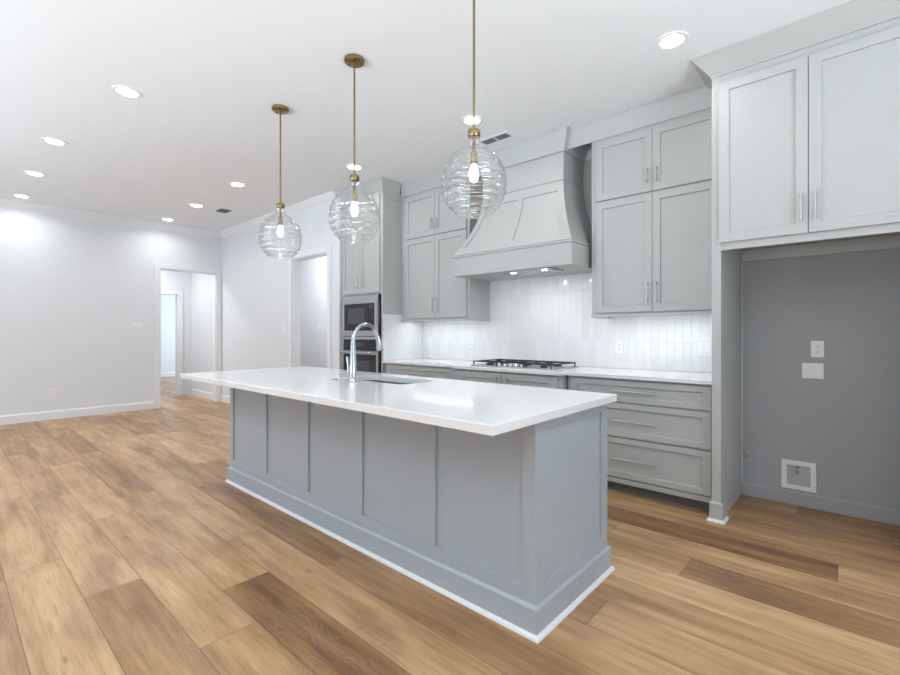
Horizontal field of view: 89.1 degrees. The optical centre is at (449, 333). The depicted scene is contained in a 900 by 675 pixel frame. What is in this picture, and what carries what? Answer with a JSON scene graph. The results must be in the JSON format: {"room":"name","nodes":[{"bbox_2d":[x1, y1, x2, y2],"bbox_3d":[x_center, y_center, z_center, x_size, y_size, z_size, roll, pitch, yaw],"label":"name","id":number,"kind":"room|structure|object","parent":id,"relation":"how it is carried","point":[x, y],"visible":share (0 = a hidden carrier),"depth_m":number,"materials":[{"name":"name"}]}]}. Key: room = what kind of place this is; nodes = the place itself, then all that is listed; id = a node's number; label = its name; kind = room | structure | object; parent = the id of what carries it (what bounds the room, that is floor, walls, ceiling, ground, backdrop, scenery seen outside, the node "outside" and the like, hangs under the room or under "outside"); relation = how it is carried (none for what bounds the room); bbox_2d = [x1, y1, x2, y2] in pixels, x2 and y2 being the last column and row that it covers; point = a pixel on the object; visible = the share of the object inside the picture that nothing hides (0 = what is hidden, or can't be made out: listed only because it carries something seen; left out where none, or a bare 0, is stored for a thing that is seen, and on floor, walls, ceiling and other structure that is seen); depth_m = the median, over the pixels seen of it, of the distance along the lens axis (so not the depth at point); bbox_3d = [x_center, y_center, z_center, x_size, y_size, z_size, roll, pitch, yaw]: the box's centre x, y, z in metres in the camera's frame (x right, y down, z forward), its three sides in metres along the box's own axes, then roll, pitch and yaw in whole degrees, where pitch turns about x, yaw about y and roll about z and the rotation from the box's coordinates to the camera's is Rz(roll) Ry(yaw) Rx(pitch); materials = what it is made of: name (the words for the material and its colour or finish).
{"room":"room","nodes":[
{"label":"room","id":0,"kind":"room"},
{"bbox_2d":[0,207,220,415],"bbox_3d":[-6.434,-0.285,5.766,0.120,3.030,7.020,0,0,42],"label":"wall","id":1,"kind":"structure","parent":0,"point":[72,290],"depth_m":6.74,"materials":[{"name":"paint"}]},
{"bbox_2d":[49,389,55,396],"bbox_3d":[-5.673,0.852,6.521,0.009,0.120,0.074,0,0,42],"label":"wall outlet","id":2,"kind":"object","parent":1,"relation":"attached to","point":[52,392],"visible":1,"depth_m":6.52,"materials":[{"name":"white plastic"}]},
{"bbox_2d":[0,401,154,424],"bbox_3d":[-6.775,1.167,5.283,0.016,0.125,5.845,0,0,42],"label":"baseboard","id":3,"kind":"structure","parent":1,"relation":"attached to","point":[88,411],"depth_m":6.69,"materials":[{"name":"paint"}]},
{"bbox_2d":[0,191,338,238],"bbox_3d":[-5.075,-1.748,4.470,3.635,0.105,6.900,0,0,42],"label":"trim","id":4,"kind":"structure","parent":1,"relation":"attached to","point":[326,198],"depth_m":6.83,"materials":[{"name":"paint"}]},
{"bbox_2d":[154,263,220,408],"bbox_3d":[-4.521,0.036,7.892,0.140,2.388,1.050,0,0,42],"label":"trim","id":5,"kind":"structure","parent":1,"relation":"attached to","point":[216,273],"depth_m":7.77,"materials":[{"name":"paint"}]},
{"bbox_2d":[161,294,174,372],"bbox_3d":[-6.774,-0.195,10.953,4.740,2.850,5.300,0,0,42],"label":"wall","id":6,"kind":"structure","parent":0,"point":[167,301],"depth_m":12.95,"materials":[{"name":"paint"}]},
{"bbox_2d":[161,372,174,376],"bbox_3d":[-8.418,1.167,12.477,0.016,0.125,4.980,0,0,42],"label":"baseboard","id":7,"kind":"structure","parent":6,"relation":"attached to","point":[165,374],"depth_m":12.95,"materials":[{"name":"paint"}]},
{"bbox_2d":[161,270,212,394],"bbox_3d":[-5.481,-0.195,7.973,1.400,2.850,2.420,0,0,42],"label":"wall","id":8,"kind":"structure","parent":0,"point":[197,288],"depth_m":8.94,"materials":[{"name":"paint"}]},
{"bbox_2d":[161,289,182,395],"bbox_3d":[-5.683,0.194,8.693,0.138,2.073,1.055,0,0,42],"label":"trim","id":9,"kind":"structure","parent":8,"relation":"attached to","point":[178,294],"depth_m":9.01,"materials":[{"name":"paint"}]},
{"bbox_2d":[191,388,212,399],"bbox_3d":[-4.708,1.167,8.733,1.262,0.125,0.016,0,0,42],"label":"baseboard","id":10,"kind":"structure","parent":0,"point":[208,395],"depth_m":8.75,"materials":[{"name":"paint"}]},
{"bbox_2d":[221,192,341,395],"bbox_3d":[-2.330,-0.285,7.529,3.650,3.030,1.320,0,0,42],"label":"wall","id":11,"kind":"structure","parent":0,"point":[254,285],"depth_m":7.32,"materials":[{"name":"paint"}]},
{"bbox_2d":[221,395,229,403],"bbox_3d":[-3.231,1.167,7.439,2.385,0.125,0.016,0,0,42],"label":"baseboard","id":12,"kind":"structure","parent":11,"relation":"attached to","point":[224,398],"depth_m":8.10,"materials":[{"name":"paint"}]},
{"bbox_2d":[282,323,285,330],"bbox_3d":[-2.460,-0.093,6.753,0.120,0.123,0.010,0,0,42],"label":"light switch","id":13,"kind":"object","parent":11,"relation":"attached to","point":[283,324],"visible":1,"depth_m":6.74,"materials":[{"name":"white plastic"}]},
{"bbox_2d":[288,245,330,368],"bbox_3d":[-1.904,0.038,6.332,1.070,2.383,0.138,0,0,42],"label":"trim","id":14,"kind":"structure","parent":11,"relation":"attached to","point":[294,262],"depth_m":6.59,"materials":[{"name":"paint"}]},
{"bbox_2d":[0,0,851,231],"bbox_3d":[-1.857,-1.860,2.425,11.400,0.120,8.340,0,0,42],"label":"ceiling","id":15,"kind":"structure","parent":0,"point":[209,75],"depth_m":3.31,"materials":[{"name":"paint"}]},
{"bbox_2d":[12,194,30,197],"bbox_3d":[-5.617,-1.797,5.991,0.184,0.006,0.184,0,0,42],"label":"recessed light","id":16,"kind":"object","parent":15,"relation":"in","point":[15,195],"visible":1,"depth_m":6.00,"materials":[{"name":"white plastic"}]},
{"bbox_2d":[24,171,45,176],"bbox_3d":[-4.679,-1.797,5.149,0.184,0.006,0.184,0,0,42],"label":"recessed light","id":17,"kind":"object","parent":15,"relation":"in","point":[33,173],"visible":1,"depth_m":5.14,"materials":[{"name":"white plastic"}]},
{"bbox_2d":[41,137,66,145],"bbox_3d":[-3.710,-1.797,4.285,0.184,0.006,0.184,0,0,42],"label":"recessed light","id":18,"kind":"object","parent":15,"relation":"in","point":[53,141],"visible":1,"depth_m":4.28,"materials":[{"name":"white plastic"}]},
{"bbox_2d":[112,85,141,98],"bbox_3d":[-2.408,-1.797,3.407,0.184,0.006,0.184,0,0,42],"label":"recessed light","id":19,"kind":"object","parent":15,"relation":"in","point":[124,91],"visible":1,"depth_m":3.41,"materials":[{"name":"white plastic"}]},
{"bbox_2d":[161,218,173,220],"bbox_3d":[-4.467,-1.797,7.230,0.184,0.006,0.184,0,0,42],"label":"recessed light","id":20,"kind":"object","parent":15,"relation":"in","point":[164,219],"visible":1,"depth_m":7.21,"materials":[{"name":"white plastic"}]},
{"bbox_2d":[189,204,203,207],"bbox_3d":[-3.567,-1.797,6.433,0.184,0.006,0.184,0,0,42],"label":"recessed light","id":21,"kind":"object","parent":15,"relation":"in","point":[192,205],"visible":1,"depth_m":6.42,"materials":[{"name":"white plastic"}]},
{"bbox_2d":[216,208,231,212],"bbox_3d":[-3.325,-1.794,6.708,0.220,0.011,0.150,0,0,42],"label":"ceiling vent","id":22,"kind":"object","parent":15,"relation":"in","point":[221,210],"visible":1,"depth_m":6.68,"materials":[{"name":"grey metal"}]},
{"bbox_2d":[229,182,245,186],"bbox_3d":[-2.570,-1.797,5.528,0.184,0.006,0.184,0,0,42],"label":"recessed light","id":23,"kind":"object","parent":15,"relation":"in","point":[235,184],"visible":1,"depth_m":5.52,"materials":[{"name":"white plastic"}]},
{"bbox_2d":[260,104,302,257],"bbox_3d":[-1.356,-1.203,3.654,0.336,1.194,0.336,0,0,0],"label":"pendant light","id":24,"kind":"object","parent":15,"relation":"hanging from","point":[280,109],"visible":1,"depth_m":3.64,"materials":[{"name":"gold metal"}]},
{"bbox_2d":[278,208,282,225],"bbox_3d":[-1.356,-0.931,3.654,0.035,0.142,0.035,0,0,42],"label":"socket","id":25,"kind":"object","parent":24,"relation":"attached to","point":[280,220],"depth_m":3.64,"materials":[{"name":"gold metal"}]},
{"bbox_2d":[328,53,379,240],"bbox_3d":[-0.628,-1.203,3.003,0.336,1.194,0.336,0,0,28],"label":"pendant light","id":26,"kind":"object","parent":15,"relation":"hanging from","point":[353,60],"visible":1,"depth_m":3.00,"materials":[{"name":"gold metal"}]},
{"bbox_2d":[352,180,356,202],"bbox_3d":[-0.628,-0.931,3.003,0.035,0.142,0.035,0,0,42],"label":"socket","id":27,"kind":"object","parent":26,"relation":"attached to","point":[354,194],"depth_m":2.99,"materials":[{"name":"gold metal"}]},
{"bbox_2d":[346,164,362,170],"bbox_3d":[-1.036,-1.797,4.950,0.184,0.006,0.184,0,0,42],"label":"recessed light","id":28,"kind":"object","parent":15,"relation":"in","point":[349,166],"visible":0.94,"depth_m":4.95,"materials":[{"name":"white plastic"}]},
{"bbox_2d":[461,115,482,125],"bbox_3d":[0.187,-1.797,3.857,0.184,0.006,0.184,0,0,42],"label":"recessed light","id":29,"kind":"object","parent":15,"relation":"in","point":[467,120],"visible":0.94,"depth_m":3.86,"materials":[{"name":"white plastic"}]},
{"bbox_2d":[441,0,505,218],"bbox_3d":[0.122,-1.203,2.332,0.336,1.194,0.336,0,0,-29],"label":"pendant light","id":30,"kind":"object","parent":15,"relation":"hanging from","point":[473,133],"visible":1,"depth_m":2.32,"materials":[{"name":"gold metal"}]},
{"bbox_2d":[471,136,476,164],"bbox_3d":[0.122,-0.931,2.332,0.035,0.142,0.035,0,0,42],"label":"socket","id":31,"kind":"object","parent":30,"relation":"attached to","point":[474,153],"depth_m":2.32,"materials":[{"name":"gold metal"}]},
{"bbox_2d":[477,131,514,145],"bbox_3d":[0.425,-1.795,4.218,0.340,0.010,0.135,0,0,42],"label":"ceiling vent","id":32,"kind":"object","parent":15,"relation":"in","point":[504,135],"visible":1,"depth_m":4.20,"materials":[{"name":"white plastic"}]},
{"bbox_2d":[482,138,496,144],"bbox_3d":[0.368,-1.791,4.267,0.130,0.002,0.079,0,0,42],"label":"grille","id":33,"kind":"object","parent":32,"relation":"attached to","point":[487,141],"depth_m":4.26,"materials":[{"name":"grey metal"}]},
{"bbox_2d":[494,133,510,139],"bbox_3d":[0.480,-1.791,4.167,0.130,0.002,0.079,0,0,42],"label":"grille","id":34,"kind":"object","parent":32,"relation":"attached to","point":[501,136],"depth_m":4.16,"materials":[{"name":"grey metal"}]},
{"bbox_2d":[655,31,688,50],"bbox_3d":[1.364,-1.797,2.811,0.184,0.006,0.184,0,0,42],"label":"recessed light","id":35,"kind":"object","parent":15,"relation":"in","point":[672,40],"visible":1,"depth_m":2.80,"materials":[{"name":"white plastic"}]},
{"bbox_2d":[0,376,899,674],"bbox_3d":[-3.759,1.270,5.172,17.900,0.080,9.900,0,0,42],"label":"floor","id":36,"kind":"structure","parent":0,"point":[127,548],"depth_m":2.22,"materials":[{"name":"brown wood"}]},
{"bbox_2d":[340,177,416,372],"bbox_3d":[-0.866,-0.285,5.794,0.835,3.030,0.714,0,0,42],"label":"tall cabinet","id":37,"kind":"object","parent":36,"relation":"on","point":[374,266],"visible":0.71,"depth_m":5.48,"materials":[{"name":"paint"}]},
{"bbox_2d":[339,336,380,372],"bbox_3d":[-0.948,0.406,5.749,0.720,0.732,0.593,0,0,42],"label":"wall oven","id":38,"kind":"object","parent":37,"relation":"in","point":[368,357],"visible":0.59,"depth_m":5.50,"materials":[{"name":"grey metal"}]},
{"bbox_2d":[342,294,380,335],"bbox_3d":[-0.930,-0.212,5.768,0.721,0.492,0.540,0,0,42],"label":"microwave","id":39,"kind":"object","parent":37,"relation":"in","point":[356,310],"visible":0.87,"depth_m":5.54,"materials":[{"name":"grey metal"}]},
{"bbox_2d":[383,314,422,359],"bbox_3d":[-0.565,0.045,5.558,0.009,0.540,0.646,0,0,42],"label":"backsplash","id":40,"kind":"structure","parent":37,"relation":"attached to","point":[401,340],"depth_m":5.51,"materials":[{"name":"white tile"}]},
{"bbox_2d":[225,388,614,643],"bbox_3d":[-0.504,0.791,3.086,2.973,0.877,0.768,0,0,42],"label":"kitchen island","id":41,"kind":"object","parent":36,"relation":"on","point":[510,527],"visible":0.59,"depth_m":2.23,"materials":[{"name":"paint"}]},
{"bbox_2d":[180,366,616,435],"bbox_3d":[-0.628,0.335,2.984,3.045,0.038,1.082,0,0,42],"label":"island countertop","id":42,"kind":"structure","parent":41,"relation":"on","point":[490,409],"depth_m":2.32,"materials":[{"name":"white stone"}]},
{"bbox_2d":[345,323,382,381],"bbox_3d":[-0.572,0.122,3.074,0.094,0.388,0.279,0,0,42],"label":"kitchen faucet","id":43,"kind":"object","parent":42,"relation":"on","point":[351,371],"visible":1,"depth_m":2.97,"materials":[{"name":"silver metal"}]},
{"bbox_2d":[367,380,407,383],"bbox_3d":[-0.438,0.458,3.141,0.680,0.208,0.340,0,0,42],"label":"sink","id":44,"kind":"object","parent":42,"relation":"in","point":[367,380],"visible":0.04,"depth_m":3.38,"materials":[{"name":"silver metal"}]},
{"bbox_2d":[385,363,455,379],"bbox_3d":[-0.136,0.788,5.169,1.162,0.884,0.672,0,0,42],"label":"base cabinet","id":45,"kind":"object","parent":36,"relation":"on","point":[399,369],"visible":0.2,"depth_m":4.92,"materials":[{"name":"paint"}]},
{"bbox_2d":[456,369,567,389],"bbox_3d":[0.701,0.788,4.370,1.150,0.884,0.748,0,0,42],"label":"base cabinet","id":46,"kind":"object","parent":36,"relation":"on","point":[522,379],"visible":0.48,"depth_m":4.04,"materials":[{"name":"paint"}]},
{"bbox_2d":[382,358,711,384],"bbox_3d":[0.674,0.331,4.392,3.406,0.029,0.730,0,0,42],"label":"countertop","id":47,"kind":"structure","parent":46,"relation":"on","point":[617,373],"depth_m":3.78,"materials":[{"name":"white stone"}]},
{"bbox_2d":[471,359,577,369],"bbox_3d":[0.696,0.292,4.368,0.895,0.048,0.500,0,0,42],"label":"gas cooktop","id":48,"kind":"object","parent":47,"relation":"in","point":[505,363],"visible":1,"depth_m":4.25,"materials":[{"name":"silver metal"}]},
{"bbox_2d":[568,375,711,510],"bbox_3d":[1.569,0.788,3.644,1.075,0.884,0.672,0,0,42],"label":"base cabinet","id":49,"kind":"object","parent":36,"relation":"on","point":[659,434],"visible":0.7,"depth_m":3.31,"materials":[{"name":"paint"}]},
{"bbox_2d":[691,0,899,524],"bbox_3d":[2.316,-0.285,2.886,1.247,3.030,0.808,0,0,42],"label":"refrigerator surround","id":50,"kind":"object","parent":36,"relation":"on","point":[806,111],"visible":1,"depth_m":2.72,"materials":[{"name":"paint"}]},
{"bbox_2d":[423,143,899,509],"bbox_3d":[1.893,-0.285,3.881,7.750,3.030,0.130,0,0,42],"label":"wall","id":51,"kind":"structure","parent":0,"point":[846,422],"depth_m":3.32,"materials":[{"name":"paint"}]},
{"bbox_2d":[428,337,431,346],"bbox_3d":[-0.253,0.110,5.707,0.075,0.120,0.009,0,0,42],"label":"wall outlet","id":52,"kind":"object","parent":51,"relation":"attached to","point":[429,338],"visible":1,"depth_m":5.70,"materials":[{"name":"white plastic"}]},
{"bbox_2d":[400,161,489,322],"bbox_3d":[-0.009,-0.968,5.224,1.277,1.664,0.403,0,0,42],"label":"upper cabinet","id":53,"kind":"object","parent":51,"relation":"attached to","point":[432,233],"visible":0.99,"depth_m":5.10,"materials":[{"name":"paint"}]},
{"bbox_2d":[401,318,489,322],"bbox_3d":[-0.074,-0.149,5.307,1.068,0.026,0.366,0,0,42],"label":"light","id":54,"kind":"object","parent":53,"relation":"attached to","point":[421,320],"depth_m":5.10,"materials":[{"name":"paint"}]},
{"bbox_2d":[469,338,473,347],"bbox_3d":[0.246,0.112,5.260,0.075,0.120,0.009,0,0,42],"label":"wall outlet","id":55,"kind":"object","parent":51,"relation":"attached to","point":[471,340],"visible":1,"depth_m":5.25,"materials":[{"name":"white plastic"}]},
{"bbox_2d":[452,126,591,281],"bbox_3d":[0.732,-1.181,4.401,1.349,1.238,0.642,0,0,42],"label":"range hood","id":56,"kind":"object","parent":51,"relation":"attached to","point":[541,226],"visible":0.92,"depth_m":4.23,"materials":[{"name":"paint"}]},
{"bbox_2d":[615,340,623,353],"bbox_3d":[1.525,0.123,4.116,0.073,0.122,0.009,0,0,42],"label":"wall outlet","id":57,"kind":"object","parent":51,"relation":"attached to","point":[619,344],"visible":1,"depth_m":4.11,"materials":[{"name":"white plastic"}]},
{"bbox_2d":[567,85,711,317],"bbox_3d":[1.595,-0.968,3.789,1.228,1.664,0.403,0,0,42],"label":"upper cabinet","id":58,"kind":"object","parent":51,"relation":"attached to","point":[652,161],"visible":0.84,"depth_m":3.56,"materials":[{"name":"paint"}]},
{"bbox_2d":[591,311,711,317],"bbox_3d":[1.695,-0.149,3.725,0.994,0.026,0.366,0,0,42],"label":"light","id":59,"kind":"object","parent":58,"relation":"attached to","point":[595,314],"depth_m":3.63,"materials":[{"name":"paint"}]},
{"bbox_2d":[697,341,711,355],"bbox_3d":[2.040,0.120,3.656,0.118,0.120,0.010,0,0,42],"label":"light switch","id":60,"kind":"object","parent":51,"relation":"attached to","point":[704,348],"visible":0.86,"depth_m":3.66,"materials":[{"name":"white plastic"}]},
{"bbox_2d":[781,459,815,492],"bbox_3d":[2.484,1.016,3.258,0.199,0.205,0.022,0,0,42],"label":"water supply box","id":61,"kind":"object","parent":51,"relation":"attached to","point":[798,475],"visible":1,"depth_m":3.26,"materials":[{"name":"white plastic"}]},
{"bbox_2d":[802,363,823,378],"bbox_3d":[2.549,0.264,3.211,0.119,0.108,0.006,0,0,42],"label":"blank plate","id":62,"kind":"object","parent":51,"relation":"attached to","point":[809,370],"visible":1,"depth_m":3.21,"materials":[{"name":"white plastic"}]},
{"bbox_2d":[811,341,823,356],"bbox_3d":[2.567,0.110,3.193,0.071,0.114,0.009,0,0,42],"label":"wall outlet","id":63,"kind":"object","parent":51,"relation":"attached to","point":[817,347],"visible":1,"depth_m":3.19,"materials":[{"name":"white plastic"}]},
{"bbox_2d":[743,481,899,525],"bbox_3d":[2.579,1.180,3.184,0.920,0.100,0.014,0,0,42],"label":"baseboard","id":64,"kind":"structure","parent":51,"relation":"attached to","point":[829,504],"depth_m":3.16,"materials":[{"name":"paint"}]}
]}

